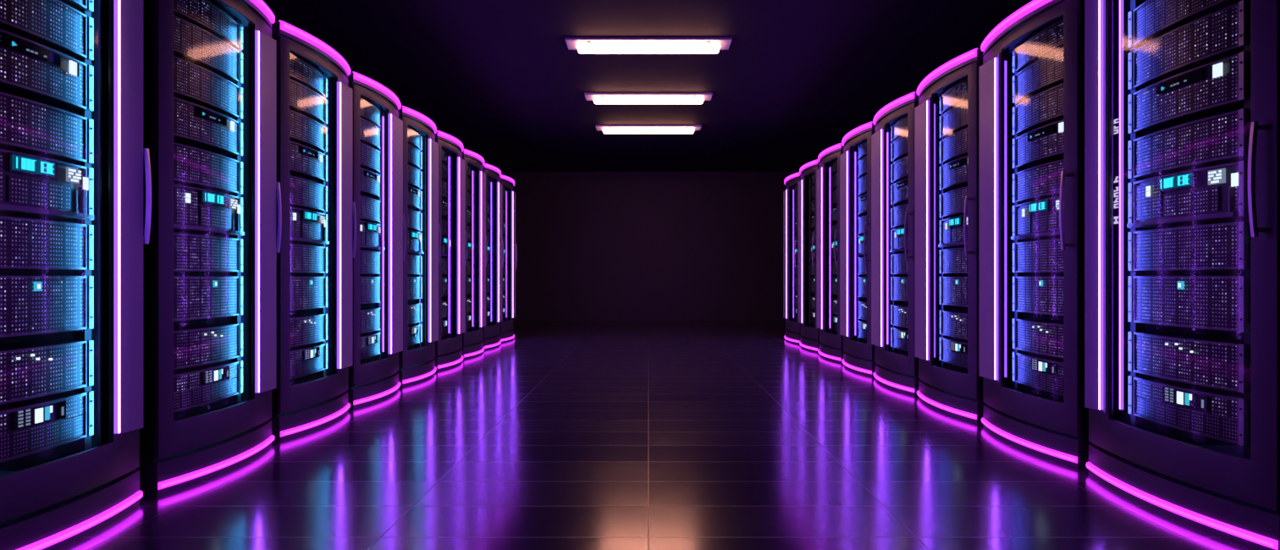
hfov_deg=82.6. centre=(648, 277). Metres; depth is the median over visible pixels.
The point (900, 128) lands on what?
server
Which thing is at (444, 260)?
server
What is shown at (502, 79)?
ceiling
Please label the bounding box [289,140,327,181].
server
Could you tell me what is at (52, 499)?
tall cabinet
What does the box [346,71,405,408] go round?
tall cabinet
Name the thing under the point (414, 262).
server
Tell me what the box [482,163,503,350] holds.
tall cabinet
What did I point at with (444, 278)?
server
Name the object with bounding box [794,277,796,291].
server
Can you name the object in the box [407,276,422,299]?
server
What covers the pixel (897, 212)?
server
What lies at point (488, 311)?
server
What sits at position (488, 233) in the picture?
server
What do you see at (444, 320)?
server
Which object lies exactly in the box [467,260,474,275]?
server
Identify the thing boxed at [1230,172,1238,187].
light
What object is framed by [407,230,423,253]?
server
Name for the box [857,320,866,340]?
server
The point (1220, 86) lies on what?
server
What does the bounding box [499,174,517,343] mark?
tall cabinet
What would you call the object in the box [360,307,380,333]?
server
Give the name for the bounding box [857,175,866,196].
server
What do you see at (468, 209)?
server
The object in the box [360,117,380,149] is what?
server
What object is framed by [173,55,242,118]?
server
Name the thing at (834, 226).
server
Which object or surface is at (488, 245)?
server
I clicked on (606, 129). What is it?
ceiling light
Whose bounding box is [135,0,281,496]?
tall cabinet
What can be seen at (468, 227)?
server
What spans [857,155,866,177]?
server
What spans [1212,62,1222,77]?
light
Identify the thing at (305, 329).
server
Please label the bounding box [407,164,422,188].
server
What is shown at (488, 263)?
server
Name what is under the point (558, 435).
floor
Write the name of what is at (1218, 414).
server
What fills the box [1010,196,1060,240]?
server
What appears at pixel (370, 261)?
server
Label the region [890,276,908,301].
server
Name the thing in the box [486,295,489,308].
server
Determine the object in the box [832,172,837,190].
server
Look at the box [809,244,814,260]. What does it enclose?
server
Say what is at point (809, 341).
tall cabinet
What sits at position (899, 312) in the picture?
server
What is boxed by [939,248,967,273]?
server
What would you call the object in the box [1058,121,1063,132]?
light
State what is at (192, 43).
server
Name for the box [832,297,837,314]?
server
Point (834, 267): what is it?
server
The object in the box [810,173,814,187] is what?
server
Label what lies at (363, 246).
tray
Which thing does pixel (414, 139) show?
server
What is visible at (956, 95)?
server
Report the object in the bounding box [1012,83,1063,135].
server
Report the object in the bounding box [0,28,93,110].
server
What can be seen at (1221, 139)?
server
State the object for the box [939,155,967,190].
server
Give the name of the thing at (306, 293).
server
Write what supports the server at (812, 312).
in the tall cabinet at (809, 341)
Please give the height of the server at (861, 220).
0.150 m
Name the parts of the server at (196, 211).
status panel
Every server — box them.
[0,0,93,60]
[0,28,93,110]
[0,91,93,163]
[0,148,93,220]
[0,215,93,270]
[0,275,93,337]
[0,340,93,404]
[0,391,93,463]
[59,0,93,11]
[173,0,242,49]
[173,15,242,82]
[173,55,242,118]
[173,96,242,155]
[173,142,242,193]
[173,184,244,235]
[173,232,242,271]
[173,276,242,321]
[173,323,242,369]
[173,360,242,412]
[289,54,327,97]
[289,78,327,123]
[289,109,327,152]
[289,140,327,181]
[289,175,327,211]
[289,206,329,244]
[289,243,327,273]
[289,276,327,310]
[289,314,327,347]
[289,343,327,379]
[360,97,380,127]
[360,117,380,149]
[360,142,380,173]
[360,167,380,198]
[360,195,380,222]
[360,220,384,250]
[360,250,380,274]
[360,276,380,303]
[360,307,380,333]
[360,331,380,359]
[407,126,422,150]
[407,143,422,169]
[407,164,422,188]
[407,185,422,209]
[407,208,422,231]
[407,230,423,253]
[407,254,422,274]
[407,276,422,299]
[407,303,422,325]
[407,324,422,346]
[441,148,451,166]
[441,162,451,182]
[441,180,451,200]
[441,198,451,218]
[441,218,451,237]
[441,237,452,257]
[441,258,451,275]
[441,276,451,297]
[441,299,451,318]
[441,318,451,336]
[467,164,473,177]
[467,176,474,193]
[467,192,474,209]
[467,208,474,225]
[467,226,474,241]
[467,242,474,259]
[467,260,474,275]
[467,276,474,294]
[467,297,474,313]
[467,313,473,329]
[486,176,489,188]
[486,187,489,202]
[486,201,489,215]
[486,215,489,230]
[486,231,489,245]
[486,262,489,275]
[486,276,489,292]
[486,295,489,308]
[486,309,489,324]
[487,245,492,261]
[502,221,504,234]
[502,277,504,291]
[794,208,796,220]
[794,220,796,233]
[794,248,796,262]
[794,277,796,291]
[794,293,796,306]
[794,307,796,319]
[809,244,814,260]
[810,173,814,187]
[810,185,814,199]
[810,199,814,214]
[810,214,814,229]
[810,230,814,244]
[810,261,814,275]
[810,276,814,292]
[810,296,814,309]
[810,310,814,325]
[828,240,837,259]
[832,159,837,175]
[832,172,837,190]
[832,188,837,206]
[832,204,837,222]
[832,223,837,240]
[832,259,837,275]
[832,276,837,295]
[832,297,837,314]
[832,314,837,331]
[857,140,866,160]
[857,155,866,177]
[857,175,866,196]
[857,193,866,215]
[857,215,866,234]
[857,234,866,256]
[857,256,866,275]
[857,276,866,297]
[857,301,866,319]
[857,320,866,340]
[889,226,908,252]
[890,115,908,141]
[890,132,908,161]
[890,155,908,182]
[890,178,908,204]
[890,203,908,227]
[890,253,908,274]
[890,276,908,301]
[890,304,908,328]
[890,327,908,352]
[937,214,967,247]
[939,77,967,114]
[939,100,967,137]
[939,127,967,163]
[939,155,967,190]
[939,186,967,217]
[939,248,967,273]
[939,276,967,307]
[939,310,967,340]
[939,336,967,368]
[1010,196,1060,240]
[1012,18,1063,72]
[1012,48,1063,103]
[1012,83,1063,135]
[1012,119,1063,168]
[1012,159,1063,202]
[1012,238,1063,272]
[1012,276,1063,315]
[1012,319,1063,358]
[1012,352,1063,395]
[1126,160,1247,227]
[1128,0,1241,47]
[1128,0,1247,89]
[1128,50,1247,133]
[1128,108,1247,178]
[1128,221,1247,270]
[1128,275,1247,332]
[1128,331,1247,393]
[1128,375,1247,446]
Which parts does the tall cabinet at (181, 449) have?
rack post, lamp shade, handle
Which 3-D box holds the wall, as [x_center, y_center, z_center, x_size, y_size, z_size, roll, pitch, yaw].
[0.000,-0.578,13.600,6.300,2.785,0.200,0,0,0]
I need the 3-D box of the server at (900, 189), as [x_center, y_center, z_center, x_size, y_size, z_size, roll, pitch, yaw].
[2.197,-0.648,5.436,0.632,0.153,0.560,0,0,0]
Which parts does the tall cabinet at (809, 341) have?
rack post, handle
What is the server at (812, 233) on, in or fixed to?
in the tall cabinet at (809, 341)
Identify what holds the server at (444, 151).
in the tall cabinet at (448, 348)
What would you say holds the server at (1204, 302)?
in the tall cabinet at (1228, 491)
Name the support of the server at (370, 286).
in the tall cabinet at (373, 379)
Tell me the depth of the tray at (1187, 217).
2.58 m
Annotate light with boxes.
[33,281,42,291]
[69,60,77,76]
[82,176,88,190]
[213,281,217,286]
[230,121,234,131]
[237,204,240,214]
[564,37,732,54]
[584,92,712,104]
[595,125,701,133]
[1038,280,1042,286]
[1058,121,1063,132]
[1177,281,1184,289]
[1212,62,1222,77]
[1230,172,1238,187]
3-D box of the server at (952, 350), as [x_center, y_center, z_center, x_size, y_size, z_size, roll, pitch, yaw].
[2.197,0.465,4.483,0.632,0.150,0.560,0,0,0]
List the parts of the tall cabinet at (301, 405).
rack post, lamp shade, handle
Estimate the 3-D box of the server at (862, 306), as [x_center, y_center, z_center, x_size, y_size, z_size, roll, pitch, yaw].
[2.197,0.292,6.390,0.631,0.155,0.560,0,0,0]
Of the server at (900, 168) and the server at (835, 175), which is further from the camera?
the server at (835, 175)
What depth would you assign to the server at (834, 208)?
7.39 m
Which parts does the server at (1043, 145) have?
perforated panel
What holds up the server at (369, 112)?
in the tall cabinet at (373, 379)
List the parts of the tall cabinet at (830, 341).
light post, rack post, handle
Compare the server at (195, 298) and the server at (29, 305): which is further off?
the server at (195, 298)
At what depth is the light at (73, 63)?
2.40 m
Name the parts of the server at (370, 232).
perforated panel, status panel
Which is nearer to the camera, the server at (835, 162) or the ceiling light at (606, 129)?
the server at (835, 162)
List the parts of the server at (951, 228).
perforated panel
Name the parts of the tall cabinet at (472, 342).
rack post, light post, handle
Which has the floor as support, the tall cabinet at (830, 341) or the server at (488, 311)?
the tall cabinet at (830, 341)
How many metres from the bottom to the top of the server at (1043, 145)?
0.153 m
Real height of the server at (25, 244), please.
0.153 m
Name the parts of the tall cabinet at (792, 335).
light post, handle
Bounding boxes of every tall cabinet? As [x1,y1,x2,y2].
[0,0,151,549]
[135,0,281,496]
[269,20,356,441]
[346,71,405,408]
[397,105,441,386]
[434,130,467,371]
[462,148,487,359]
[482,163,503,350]
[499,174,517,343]
[783,172,800,344]
[798,159,819,353]
[816,143,844,363]
[839,121,875,377]
[871,91,920,396]
[914,48,986,424]
[979,0,1092,468]
[1084,0,1279,549]
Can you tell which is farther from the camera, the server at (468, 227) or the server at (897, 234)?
the server at (468, 227)
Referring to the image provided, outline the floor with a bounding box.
[56,321,1255,549]
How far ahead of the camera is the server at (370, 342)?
4.96 m
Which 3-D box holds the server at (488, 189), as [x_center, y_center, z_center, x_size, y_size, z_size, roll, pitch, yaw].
[-2.199,-0.983,8.551,0.628,0.140,0.560,0,0,0]
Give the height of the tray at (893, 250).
0.015 m
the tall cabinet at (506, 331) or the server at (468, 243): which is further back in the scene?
the tall cabinet at (506, 331)
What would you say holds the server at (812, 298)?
in the tall cabinet at (809, 341)
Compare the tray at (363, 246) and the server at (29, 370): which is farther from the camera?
the tray at (363, 246)
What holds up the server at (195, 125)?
in the tall cabinet at (181, 449)
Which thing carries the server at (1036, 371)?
in the tall cabinet at (1051, 426)
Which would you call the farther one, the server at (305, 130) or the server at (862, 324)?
the server at (862, 324)
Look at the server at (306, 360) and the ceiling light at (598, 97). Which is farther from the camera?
the ceiling light at (598, 97)
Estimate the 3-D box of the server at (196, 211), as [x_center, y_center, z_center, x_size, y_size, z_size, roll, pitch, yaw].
[-2.188,-0.286,3.141,0.650,0.178,0.560,0,0,0]
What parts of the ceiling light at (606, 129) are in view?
plate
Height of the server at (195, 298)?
0.180 m
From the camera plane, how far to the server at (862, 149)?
6.45 m
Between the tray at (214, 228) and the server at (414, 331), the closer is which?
the tray at (214, 228)
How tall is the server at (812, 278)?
0.180 m
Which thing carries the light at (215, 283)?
attached to the server at (195, 298)
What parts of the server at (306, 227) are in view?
perforated panel, status panel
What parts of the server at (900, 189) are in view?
perforated panel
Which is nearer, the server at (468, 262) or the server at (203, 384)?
the server at (203, 384)
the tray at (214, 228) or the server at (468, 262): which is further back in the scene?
the server at (468, 262)
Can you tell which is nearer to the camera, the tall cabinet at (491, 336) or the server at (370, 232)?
the server at (370, 232)
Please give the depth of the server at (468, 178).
7.69 m
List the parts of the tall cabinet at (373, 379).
rack post, light post, handle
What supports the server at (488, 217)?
in the tall cabinet at (491, 336)
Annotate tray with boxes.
[0,204,93,219]
[173,224,244,235]
[289,237,329,243]
[360,244,384,249]
[889,248,908,252]
[937,241,967,247]
[1010,231,1059,239]
[1126,211,1238,227]
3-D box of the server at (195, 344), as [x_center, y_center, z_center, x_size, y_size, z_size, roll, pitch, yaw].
[-2.197,0.292,3.141,0.631,0.155,0.560,0,0,0]
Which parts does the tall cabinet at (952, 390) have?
light post, rack post, handle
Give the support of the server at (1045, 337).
in the tall cabinet at (1051, 426)
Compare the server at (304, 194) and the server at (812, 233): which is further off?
the server at (812, 233)
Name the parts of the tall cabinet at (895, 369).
light post, rack post, handle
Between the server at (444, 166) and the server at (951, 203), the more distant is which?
the server at (444, 166)
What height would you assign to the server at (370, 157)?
0.144 m
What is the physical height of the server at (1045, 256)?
0.153 m
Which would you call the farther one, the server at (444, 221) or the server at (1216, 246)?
the server at (444, 221)
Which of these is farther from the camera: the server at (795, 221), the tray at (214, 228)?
the server at (795, 221)
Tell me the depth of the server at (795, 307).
9.37 m
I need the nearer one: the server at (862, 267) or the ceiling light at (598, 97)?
the server at (862, 267)
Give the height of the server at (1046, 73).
0.140 m
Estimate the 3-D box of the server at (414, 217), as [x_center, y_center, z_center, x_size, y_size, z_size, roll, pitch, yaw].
[-2.199,-0.467,5.846,0.628,0.150,0.560,0,0,0]
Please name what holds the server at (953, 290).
in the tall cabinet at (952, 390)
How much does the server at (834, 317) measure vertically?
0.150 m
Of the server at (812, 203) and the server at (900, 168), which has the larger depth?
the server at (812, 203)
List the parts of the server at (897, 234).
perforated panel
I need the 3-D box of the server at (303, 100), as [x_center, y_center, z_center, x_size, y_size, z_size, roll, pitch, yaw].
[-2.199,-0.983,4.043,0.628,0.140,0.560,0,0,0]
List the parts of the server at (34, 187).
perforated panel, status panel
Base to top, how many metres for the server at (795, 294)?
0.155 m
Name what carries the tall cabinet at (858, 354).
on the floor
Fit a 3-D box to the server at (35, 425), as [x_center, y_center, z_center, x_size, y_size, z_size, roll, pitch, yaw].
[-2.197,0.465,2.219,0.632,0.150,0.560,0,0,0]
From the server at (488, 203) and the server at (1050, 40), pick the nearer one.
the server at (1050, 40)
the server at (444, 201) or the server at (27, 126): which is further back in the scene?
the server at (444, 201)
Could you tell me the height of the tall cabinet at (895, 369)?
2.096 m
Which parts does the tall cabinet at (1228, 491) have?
lamp shade, light post, rack post, rack post, handle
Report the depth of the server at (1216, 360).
2.56 m
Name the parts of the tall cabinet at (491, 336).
rack post, light post, door, handle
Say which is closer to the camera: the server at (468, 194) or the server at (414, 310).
the server at (414, 310)
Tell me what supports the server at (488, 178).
in the tall cabinet at (491, 336)
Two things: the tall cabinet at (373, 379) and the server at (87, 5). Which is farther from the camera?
the tall cabinet at (373, 379)
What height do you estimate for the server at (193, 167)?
0.150 m
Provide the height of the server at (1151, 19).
0.140 m
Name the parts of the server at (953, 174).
perforated panel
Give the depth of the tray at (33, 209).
2.29 m
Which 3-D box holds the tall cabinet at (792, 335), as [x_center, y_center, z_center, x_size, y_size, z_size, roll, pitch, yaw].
[2.295,-0.233,9.267,1.076,2.096,0.882,0,0,0]
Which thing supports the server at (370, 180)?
in the tall cabinet at (373, 379)
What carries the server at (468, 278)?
in the tall cabinet at (472, 342)
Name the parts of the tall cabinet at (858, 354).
lamp shade, light post, rack post, handle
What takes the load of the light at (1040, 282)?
attached to the server at (1030, 295)
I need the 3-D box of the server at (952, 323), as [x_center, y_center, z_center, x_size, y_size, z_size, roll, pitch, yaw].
[2.197,0.292,4.483,0.631,0.155,0.560,0,0,0]
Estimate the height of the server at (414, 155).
0.140 m
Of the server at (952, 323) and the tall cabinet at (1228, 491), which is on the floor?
the tall cabinet at (1228, 491)
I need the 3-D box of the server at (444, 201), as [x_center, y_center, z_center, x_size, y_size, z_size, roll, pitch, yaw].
[-2.197,-0.648,6.748,0.632,0.153,0.560,0,0,0]
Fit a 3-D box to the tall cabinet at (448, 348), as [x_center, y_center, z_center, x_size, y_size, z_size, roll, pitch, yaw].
[-2.295,-0.233,6.738,1.076,2.096,0.830,0,0,0]
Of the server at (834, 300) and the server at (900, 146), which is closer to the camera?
the server at (900, 146)
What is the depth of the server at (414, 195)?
5.89 m
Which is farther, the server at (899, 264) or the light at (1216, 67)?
the server at (899, 264)
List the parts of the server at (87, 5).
perforated panel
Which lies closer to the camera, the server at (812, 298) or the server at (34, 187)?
the server at (34, 187)
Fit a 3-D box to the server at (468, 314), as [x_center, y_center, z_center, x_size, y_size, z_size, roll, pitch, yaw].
[-2.197,0.465,7.649,0.632,0.150,0.560,0,0,0]
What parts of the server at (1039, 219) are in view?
perforated panel, status panel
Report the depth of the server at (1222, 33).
2.54 m
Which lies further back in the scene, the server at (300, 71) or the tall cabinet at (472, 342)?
the tall cabinet at (472, 342)
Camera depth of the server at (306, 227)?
4.04 m
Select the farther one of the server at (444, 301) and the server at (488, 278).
the server at (488, 278)
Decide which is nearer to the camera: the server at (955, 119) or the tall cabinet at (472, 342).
the server at (955, 119)
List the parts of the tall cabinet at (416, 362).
rack post, lamp shade, handle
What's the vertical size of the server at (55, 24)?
0.144 m
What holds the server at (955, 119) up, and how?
in the tall cabinet at (952, 390)
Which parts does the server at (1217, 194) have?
perforated panel, status panel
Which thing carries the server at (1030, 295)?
in the tall cabinet at (1051, 426)
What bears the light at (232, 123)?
attached to the server at (195, 125)
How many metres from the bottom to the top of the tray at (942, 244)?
0.015 m
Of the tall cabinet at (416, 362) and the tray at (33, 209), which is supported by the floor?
the tall cabinet at (416, 362)
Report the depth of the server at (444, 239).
6.76 m
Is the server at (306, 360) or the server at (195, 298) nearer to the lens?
the server at (195, 298)
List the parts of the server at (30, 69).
perforated panel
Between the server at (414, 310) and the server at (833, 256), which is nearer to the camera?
the server at (414, 310)
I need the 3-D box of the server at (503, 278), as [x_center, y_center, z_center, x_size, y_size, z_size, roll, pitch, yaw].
[-2.197,0.085,9.453,0.631,0.180,0.560,0,0,0]
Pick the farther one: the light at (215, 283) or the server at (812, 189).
the server at (812, 189)
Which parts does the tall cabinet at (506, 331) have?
light post, door, handle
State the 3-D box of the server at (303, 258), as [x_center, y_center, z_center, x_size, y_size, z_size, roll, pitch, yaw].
[-2.199,-0.103,4.043,0.628,0.153,0.560,0,0,0]
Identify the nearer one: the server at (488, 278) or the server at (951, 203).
the server at (951, 203)
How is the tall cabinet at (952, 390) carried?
on the floor
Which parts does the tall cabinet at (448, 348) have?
rack post, light post, handle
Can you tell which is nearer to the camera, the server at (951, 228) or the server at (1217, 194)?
the server at (1217, 194)
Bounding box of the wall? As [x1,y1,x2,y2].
[501,171,799,321]
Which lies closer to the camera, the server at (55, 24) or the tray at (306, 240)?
the server at (55, 24)
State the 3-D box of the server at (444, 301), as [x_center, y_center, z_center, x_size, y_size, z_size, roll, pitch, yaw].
[-2.197,0.292,6.748,0.631,0.155,0.560,0,0,0]
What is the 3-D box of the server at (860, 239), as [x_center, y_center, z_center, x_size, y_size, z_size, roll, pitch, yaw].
[2.188,-0.286,6.390,0.650,0.178,0.560,0,0,0]
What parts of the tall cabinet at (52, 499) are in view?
rack post, lamp shade, handle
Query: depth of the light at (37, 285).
2.25 m
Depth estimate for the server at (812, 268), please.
8.44 m
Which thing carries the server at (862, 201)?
in the tall cabinet at (858, 354)
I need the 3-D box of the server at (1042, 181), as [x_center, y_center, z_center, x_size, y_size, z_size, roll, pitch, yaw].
[2.199,-0.467,3.529,0.628,0.150,0.560,0,0,0]
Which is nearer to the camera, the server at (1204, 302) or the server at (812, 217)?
the server at (1204, 302)
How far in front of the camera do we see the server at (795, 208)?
9.37 m
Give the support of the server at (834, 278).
in the tall cabinet at (830, 341)
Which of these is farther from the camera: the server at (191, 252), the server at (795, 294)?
the server at (795, 294)
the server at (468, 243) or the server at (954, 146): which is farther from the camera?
the server at (468, 243)
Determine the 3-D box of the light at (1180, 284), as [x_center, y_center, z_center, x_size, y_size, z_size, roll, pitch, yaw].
[1.886,0.027,2.580,0.008,0.029,0.024,0,0,0]
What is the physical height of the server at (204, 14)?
0.114 m
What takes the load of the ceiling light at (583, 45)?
attached to the ceiling
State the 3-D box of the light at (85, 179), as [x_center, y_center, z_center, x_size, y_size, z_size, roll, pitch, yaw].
[-1.906,-0.318,2.466,0.006,0.043,0.024,0,0,-10]
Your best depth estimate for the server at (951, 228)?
4.52 m
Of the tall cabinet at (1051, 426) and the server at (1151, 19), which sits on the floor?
the tall cabinet at (1051, 426)
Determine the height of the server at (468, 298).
0.155 m
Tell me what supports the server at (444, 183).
in the tall cabinet at (448, 348)
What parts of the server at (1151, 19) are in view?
perforated panel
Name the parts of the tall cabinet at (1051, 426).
light post, rack post, handle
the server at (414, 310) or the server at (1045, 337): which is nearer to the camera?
the server at (1045, 337)
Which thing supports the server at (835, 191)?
in the tall cabinet at (830, 341)
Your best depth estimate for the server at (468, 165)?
7.69 m
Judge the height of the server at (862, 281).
0.180 m
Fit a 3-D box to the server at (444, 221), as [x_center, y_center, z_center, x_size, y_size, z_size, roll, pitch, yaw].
[-2.199,-0.467,6.748,0.628,0.150,0.560,0,0,0]
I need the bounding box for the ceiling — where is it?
[262,0,1032,171]
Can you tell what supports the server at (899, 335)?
in the tall cabinet at (895, 369)
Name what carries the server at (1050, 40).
in the tall cabinet at (1051, 426)
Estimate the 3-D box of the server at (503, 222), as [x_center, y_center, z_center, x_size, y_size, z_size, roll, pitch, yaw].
[-2.197,-0.648,9.453,0.632,0.153,0.560,0,0,0]
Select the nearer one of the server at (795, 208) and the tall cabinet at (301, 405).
the tall cabinet at (301, 405)
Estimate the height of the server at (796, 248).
0.178 m
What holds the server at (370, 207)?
in the tall cabinet at (373, 379)

